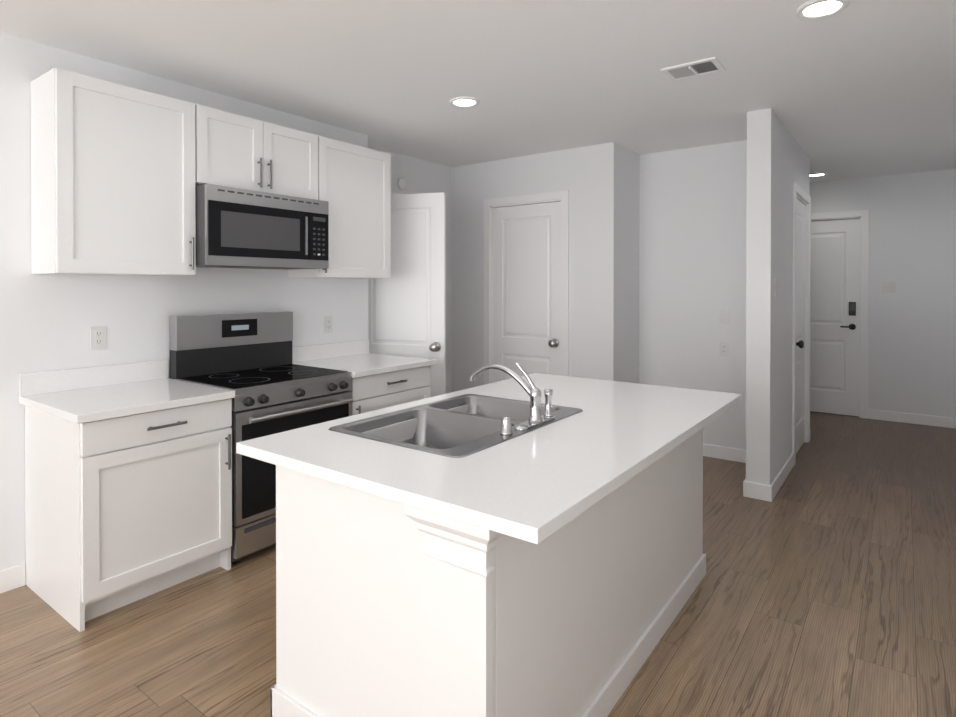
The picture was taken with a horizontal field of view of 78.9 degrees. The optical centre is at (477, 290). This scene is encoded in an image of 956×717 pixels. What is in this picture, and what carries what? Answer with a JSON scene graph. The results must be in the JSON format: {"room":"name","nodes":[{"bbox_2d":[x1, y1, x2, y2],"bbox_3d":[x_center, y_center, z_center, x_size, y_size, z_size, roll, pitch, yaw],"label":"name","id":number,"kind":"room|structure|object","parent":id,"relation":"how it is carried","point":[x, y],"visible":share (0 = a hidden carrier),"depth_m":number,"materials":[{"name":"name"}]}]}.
{"room":"kitchen","nodes":[
{"label":"kitchen","id":0,"kind":"room"},
{"bbox_2d":[0,32,367,570],"bbox_3d":[-1.662,0.099,3.716,0.240,2.630,2.360,0,0,36],"label":"wall","id":1,"kind":"structure","parent":0,"point":[47,321],"depth_m":3.01,"materials":[{"name":"white paint"}]},
{"bbox_2d":[90,326,106,349],"bbox_3d":[-1.995,0.248,3.055,0.008,0.120,0.074,0,0,36],"label":"outlet","id":2,"kind":"object","parent":1,"relation":"attached to","point":[98,337],"visible":1,"depth_m":3.05,"materials":[{"name":"white plastic"}]},
{"bbox_2d":[30,68,195,275],"bbox_3d":[-1.831,-0.546,2.968,0.363,0.930,0.642,0,0,36],"label":"upper cabinet","id":3,"kind":"object","parent":1,"relation":"attached to","point":[112,178],"visible":1,"depth_m":2.81,"materials":[{"name":"white wood"}]},
{"bbox_2d":[195,104,317,199],"bbox_3d":[-1.399,-0.800,3.553,0.363,0.430,0.810,0,0,36],"label":"upper cabinet","id":4,"kind":"object","parent":1,"relation":"attached to","point":[233,150],"visible":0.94,"depth_m":3.42,"materials":[{"name":"white wood"}]},
{"bbox_2d":[195,184,328,269],"bbox_3d":[-1.368,-0.354,3.533,0.441,0.432,0.808,0,0,36],"label":"over-the-range microwave","id":5,"kind":"object","parent":4,"relation":"attached to","point":[242,228],"visible":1,"depth_m":3.33,"materials":[{"name":"silver metal"}]},
{"bbox_2d":[324,316,331,332],"bbox_3d":[-1.100,0.250,4.272,0.008,0.120,0.074,0,0,36],"label":"outlet","id":6,"kind":"object","parent":1,"relation":"attached to","point":[327,324],"visible":1,"depth_m":4.26,"materials":[{"name":"white plastic"}]},
{"bbox_2d":[288,136,390,278],"bbox_3d":[-0.962,-0.554,4.150,0.363,0.930,0.662,0,0,36],"label":"upper cabinet","id":7,"kind":"object","parent":1,"relation":"attached to","point":[354,186],"visible":0.6,"depth_m":4.06,"materials":[{"name":"white wood"}]},
{"bbox_2d":[368,146,450,393],"bbox_3d":[-0.504,0.086,5.595,0.120,2.630,2.040,0,0,36],"label":"wall","id":8,"kind":"structure","parent":0,"point":[417,175],"depth_m":5.59,"materials":[{"name":"white paint"}]},
{"bbox_2d":[397,178,406,189],"bbox_3d":[-0.681,-0.957,5.221,0.030,0.100,0.100,0,0,36],"label":"smoke detector","id":9,"kind":"object","parent":8,"relation":"attached to","point":[401,184],"visible":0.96,"depth_m":5.20,"materials":[{"name":"white plastic"}]},
{"bbox_2d":[368,192,445,396],"bbox_3d":[-0.609,0.309,4.760,0.722,2.178,0.354,0,0,36],"label":"room door","id":10,"kind":"structure","parent":8,"relation":"attached to","point":[407,309],"depth_m":4.68,"materials":[{"name":"white wood"}]},
{"bbox_2d":[0,411,955,716],"bbox_3d":[-1.082,1.465,3.578,7.190,0.100,10.990,0,0,36],"label":"floor","id":11,"kind":"structure","parent":0,"point":[826,585],"depth_m":2.49,"materials":[{"name":"brown wood"}]},
{"bbox_2d":[19,359,234,631],"bbox_3d":[-1.705,0.910,2.853,0.713,1.020,0.694,0,0,36],"label":"base cabinet","id":12,"kind":"object","parent":11,"relation":"on","point":[128,483],"visible":0.98,"depth_m":2.65,"materials":[{"name":"white wood"}]},
{"bbox_2d":[19,359,234,423],"bbox_3d":[-1.710,0.470,2.853,0.702,0.141,0.694,0,0,36],"label":"countertop","id":13,"kind":"structure","parent":12,"relation":"on","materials":[{"name":"white stone"}]},
{"bbox_2d":[169,311,353,562],"bbox_3d":[-1.244,0.781,3.431,0.737,1.270,0.776,0,0,36],"label":"range","id":14,"kind":"object","parent":11,"relation":"on","point":[246,358],"visible":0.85,"depth_m":3.31,"materials":[{"name":"silver metal"}]},
{"bbox_2d":[292,340,435,415],"bbox_3d":[-0.808,0.901,4.074,0.713,1.020,0.764,0,0,36],"label":"base cabinet","id":15,"kind":"object","parent":11,"relation":"on","point":[380,381],"visible":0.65,"depth_m":3.97,"materials":[{"name":"white wood"}]},
{"bbox_2d":[292,340,435,377],"bbox_3d":[-0.813,0.462,4.074,0.702,0.141,0.764,0,0,36],"label":"countertop","id":16,"kind":"structure","parent":15,"relation":"on","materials":[{"name":"white stone"}]},
{"bbox_2d":[248,426,705,716],"bbox_3d":[0.219,0.984,2.396,0.930,0.879,1.916,0,0,36],"label":"kitchen island","id":17,"kind":"object","parent":11,"relation":"on","point":[525,545],"depth_m":1.73,"materials":[{"name":"white wood"}]},
{"bbox_2d":[236,374,741,545],"bbox_3d":[0.238,0.527,2.396,1.170,0.035,1.960,0,0,36],"label":"island countertop","id":18,"kind":"structure","parent":17,"relation":"on","point":[527,456],"depth_m":1.93,"materials":[{"name":"white stone"}]},
{"bbox_2d":[0,0,955,181],"bbox_3d":[-1.082,-1.275,3.559,7.190,0.120,10.990,0,0,36],"label":"ceiling","id":19,"kind":"structure","parent":0,"point":[859,88],"depth_m":3.15,"materials":[{"name":"white paint"}]},
{"bbox_2d":[449,97,479,107],"bbox_3d":[-0.087,-1.211,3.740,0.196,0.011,0.196,0,0,36],"label":"recessed light","id":20,"kind":"object","parent":19,"relation":"in","point":[465,102],"visible":1,"depth_m":3.72,"materials":[{"name":"white plastic"}]},
{"bbox_2d":[661,57,725,81],"bbox_3d":[1.179,-1.203,3.182,0.285,0.020,0.215,0,0,36],"label":"ceiling vent","id":21,"kind":"object","parent":19,"relation":"in","point":[712,65],"visible":1,"depth_m":3.17,"materials":[{"name":"white plastic"}]},
{"bbox_2d":[810,173,827,176],"bbox_3d":[3.598,-1.228,6.169,0.196,0.011,0.196,0,0,36],"label":"recessed light","id":22,"kind":"object","parent":19,"relation":"in","point":[816,174],"visible":0.79,"depth_m":6.15,"materials":[{"name":"white plastic"}]},
{"bbox_2d":[796,0,848,18],"bbox_3d":[1.466,-1.202,2.475,0.196,0.011,0.196,0,0,36],"label":"recessed light","id":23,"kind":"object","parent":19,"relation":"in","point":[814,9],"visible":0.96,"depth_m":2.48,"materials":[{"name":"white plastic"}]},
{"bbox_2d":[451,142,639,391],"bbox_3d":[0.598,0.086,5.542,1.720,2.630,0.580,0,0,36],"label":"wall","id":24,"kind":"structure","parent":0,"point":[600,183],"depth_m":5.04,"materials":[{"name":"white paint"}]},
{"bbox_2d":[491,199,560,382],"bbox_3d":[0.462,0.301,5.358,0.760,2.202,0.120,0,0,36],"label":"lining","id":25,"kind":"object","parent":24,"relation":"attached to","point":[559,200],"depth_m":5.52,"materials":[{"name":"white wood"}]},
{"bbox_2d":[493,201,560,382],"bbox_3d":[0.423,0.306,5.305,0.754,2.178,0.116,0,0,36],"label":"pantry door","id":26,"kind":"structure","parent":25,"relation":"attached to","point":[526,280],"depth_m":5.31,"materials":[{"name":"white wood"}]},
{"bbox_2d":[484,190,568,384],"bbox_3d":[0.421,0.267,5.302,0.900,2.272,0.018,0,0,36],"label":"door frame","id":27,"kind":"structure","parent":24,"relation":"attached to","point":[563,196],"depth_m":5.18,"materials":[{"name":"white wood"}]},
{"bbox_2d":[639,140,746,449],"bbox_3d":[1.234,0.086,5.508,2.785,2.630,0.120,0,0,36],"label":"wall","id":28,"kind":"structure","parent":0,"point":[692,243],"depth_m":4.96,"materials":[{"name":"white paint"}]},
{"bbox_2d":[703,443,745,462],"bbox_3d":[1.882,1.353,4.958,1.051,0.105,0.014,0,0,36],"label":"baseboard","id":29,"kind":"structure","parent":28,"relation":"attached to","point":[725,453],"depth_m":4.83,"materials":[{"name":"white wood"}]},
{"bbox_2d":[720,341,728,355],"bbox_3d":[2.049,0.486,4.833,0.074,0.120,0.008,0,0,36],"label":"outlet","id":30,"kind":"object","parent":28,"relation":"attached to","point":[724,348],"visible":1,"depth_m":4.83,"materials":[{"name":"white plastic"}]},
{"bbox_2d":[746,108,809,485],"bbox_3d":[2.474,0.092,4.715,0.150,2.630,1.950,0,0,36],"label":"wall","id":31,"kind":"structure","parent":0,"point":[778,162],"depth_m":3.94,"materials":[{"name":"white paint"}]},
{"bbox_2d":[743,479,757,496],"bbox_3d":[2.068,1.357,4.312,0.014,0.105,0.834,0,0,36],"label":"baseboard","id":32,"kind":"structure","parent":31,"relation":"attached to","point":[748,487],"depth_m":3.96,"materials":[{"name":"white wood"}]},
{"bbox_2d":[768,453,793,501],"bbox_3d":[2.236,1.357,4.263,0.014,0.105,0.954,0,0,36],"label":"baseboard","id":33,"kind":"structure","parent":31,"relation":"attached to","point":[784,472],"depth_m":4.15,"materials":[{"name":"white wood"}]},
{"bbox_2d":[792,182,810,465],"bbox_3d":[2.801,0.269,5.021,0.018,2.272,0.950,0,0,36],"label":"door frame","id":34,"kind":"structure","parent":31,"relation":"attached to","point":[798,190],"depth_m":4.68,"materials":[{"name":"white wood"}]},
{"bbox_2d":[797,195,807,442],"bbox_3d":[2.734,0.303,5.071,0.150,2.202,0.810,0,0,36],"label":"lining","id":35,"kind":"object","parent":31,"relation":"attached to","point":[806,253],"depth_m":5.35,"materials":[{"name":"white wood"}]},
{"bbox_2d":[796,199,804,453],"bbox_3d":[2.798,0.308,5.024,0.116,2.178,0.804,0,0,36],"label":"hall door","id":36,"kind":"structure","parent":35,"relation":"attached to","point":[800,318],"depth_m":5.13,"materials":[{"name":"white wood"}]},
{"bbox_2d":[810,169,955,417],"bbox_3d":[3.660,0.077,6.828,3.170,2.630,0.120,0,0,36],"label":"wall","id":37,"kind":"structure","parent":0,"point":[912,319],"depth_m":6.11,"materials":[{"name":"white paint"}]},
{"bbox_2d":[811,217,860,417],"bbox_3d":[3.861,0.292,6.681,0.910,2.202,0.120,0,0,36],"label":"lining","id":38,"kind":"object","parent":37,"relation":"attached to","point":[848,217],"depth_m":6.37,"materials":[{"name":"white wood"}]},
{"bbox_2d":[810,218,859,415],"bbox_3d":[3.835,0.296,6.645,0.904,2.178,0.098,0,0,36],"label":"entry door","id":39,"kind":"structure","parent":38,"relation":"attached to","point":[834,318],"depth_m":6.52,"materials":[{"name":"white wood"}]},
{"bbox_2d":[811,210,868,418],"bbox_3d":[3.821,0.258,6.625,1.050,2.272,0.018,0,0,36],"label":"door frame","id":40,"kind":"structure","parent":37,"relation":"attached to","point":[863,215],"depth_m":6.33,"materials":[{"name":"white wood"}]},
{"bbox_2d":[868,409,955,428],"bbox_3d":[3.669,1.340,6.747,3.050,0.105,0.014,0,0,36],"label":"baseboard","id":41,"kind":"structure","parent":37,"relation":"attached to","point":[930,420],"depth_m":6.09,"materials":[{"name":"white wood"}]},
{"bbox_3d":[-3.550,0.099,3.714,2.800,2.630,0.120,0,0,36],"label":"wall","id":42,"kind":"structure","parent":0,"visible":0},
{"bbox_2d":[0,563,25,593],"bbox_3d":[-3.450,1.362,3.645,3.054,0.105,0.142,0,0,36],"label":"baseboard","id":43,"kind":"structure","parent":42,"relation":"attached to","point":[12,578],"depth_m":2.76,"materials":[{"name":"white wood"}]}
]}

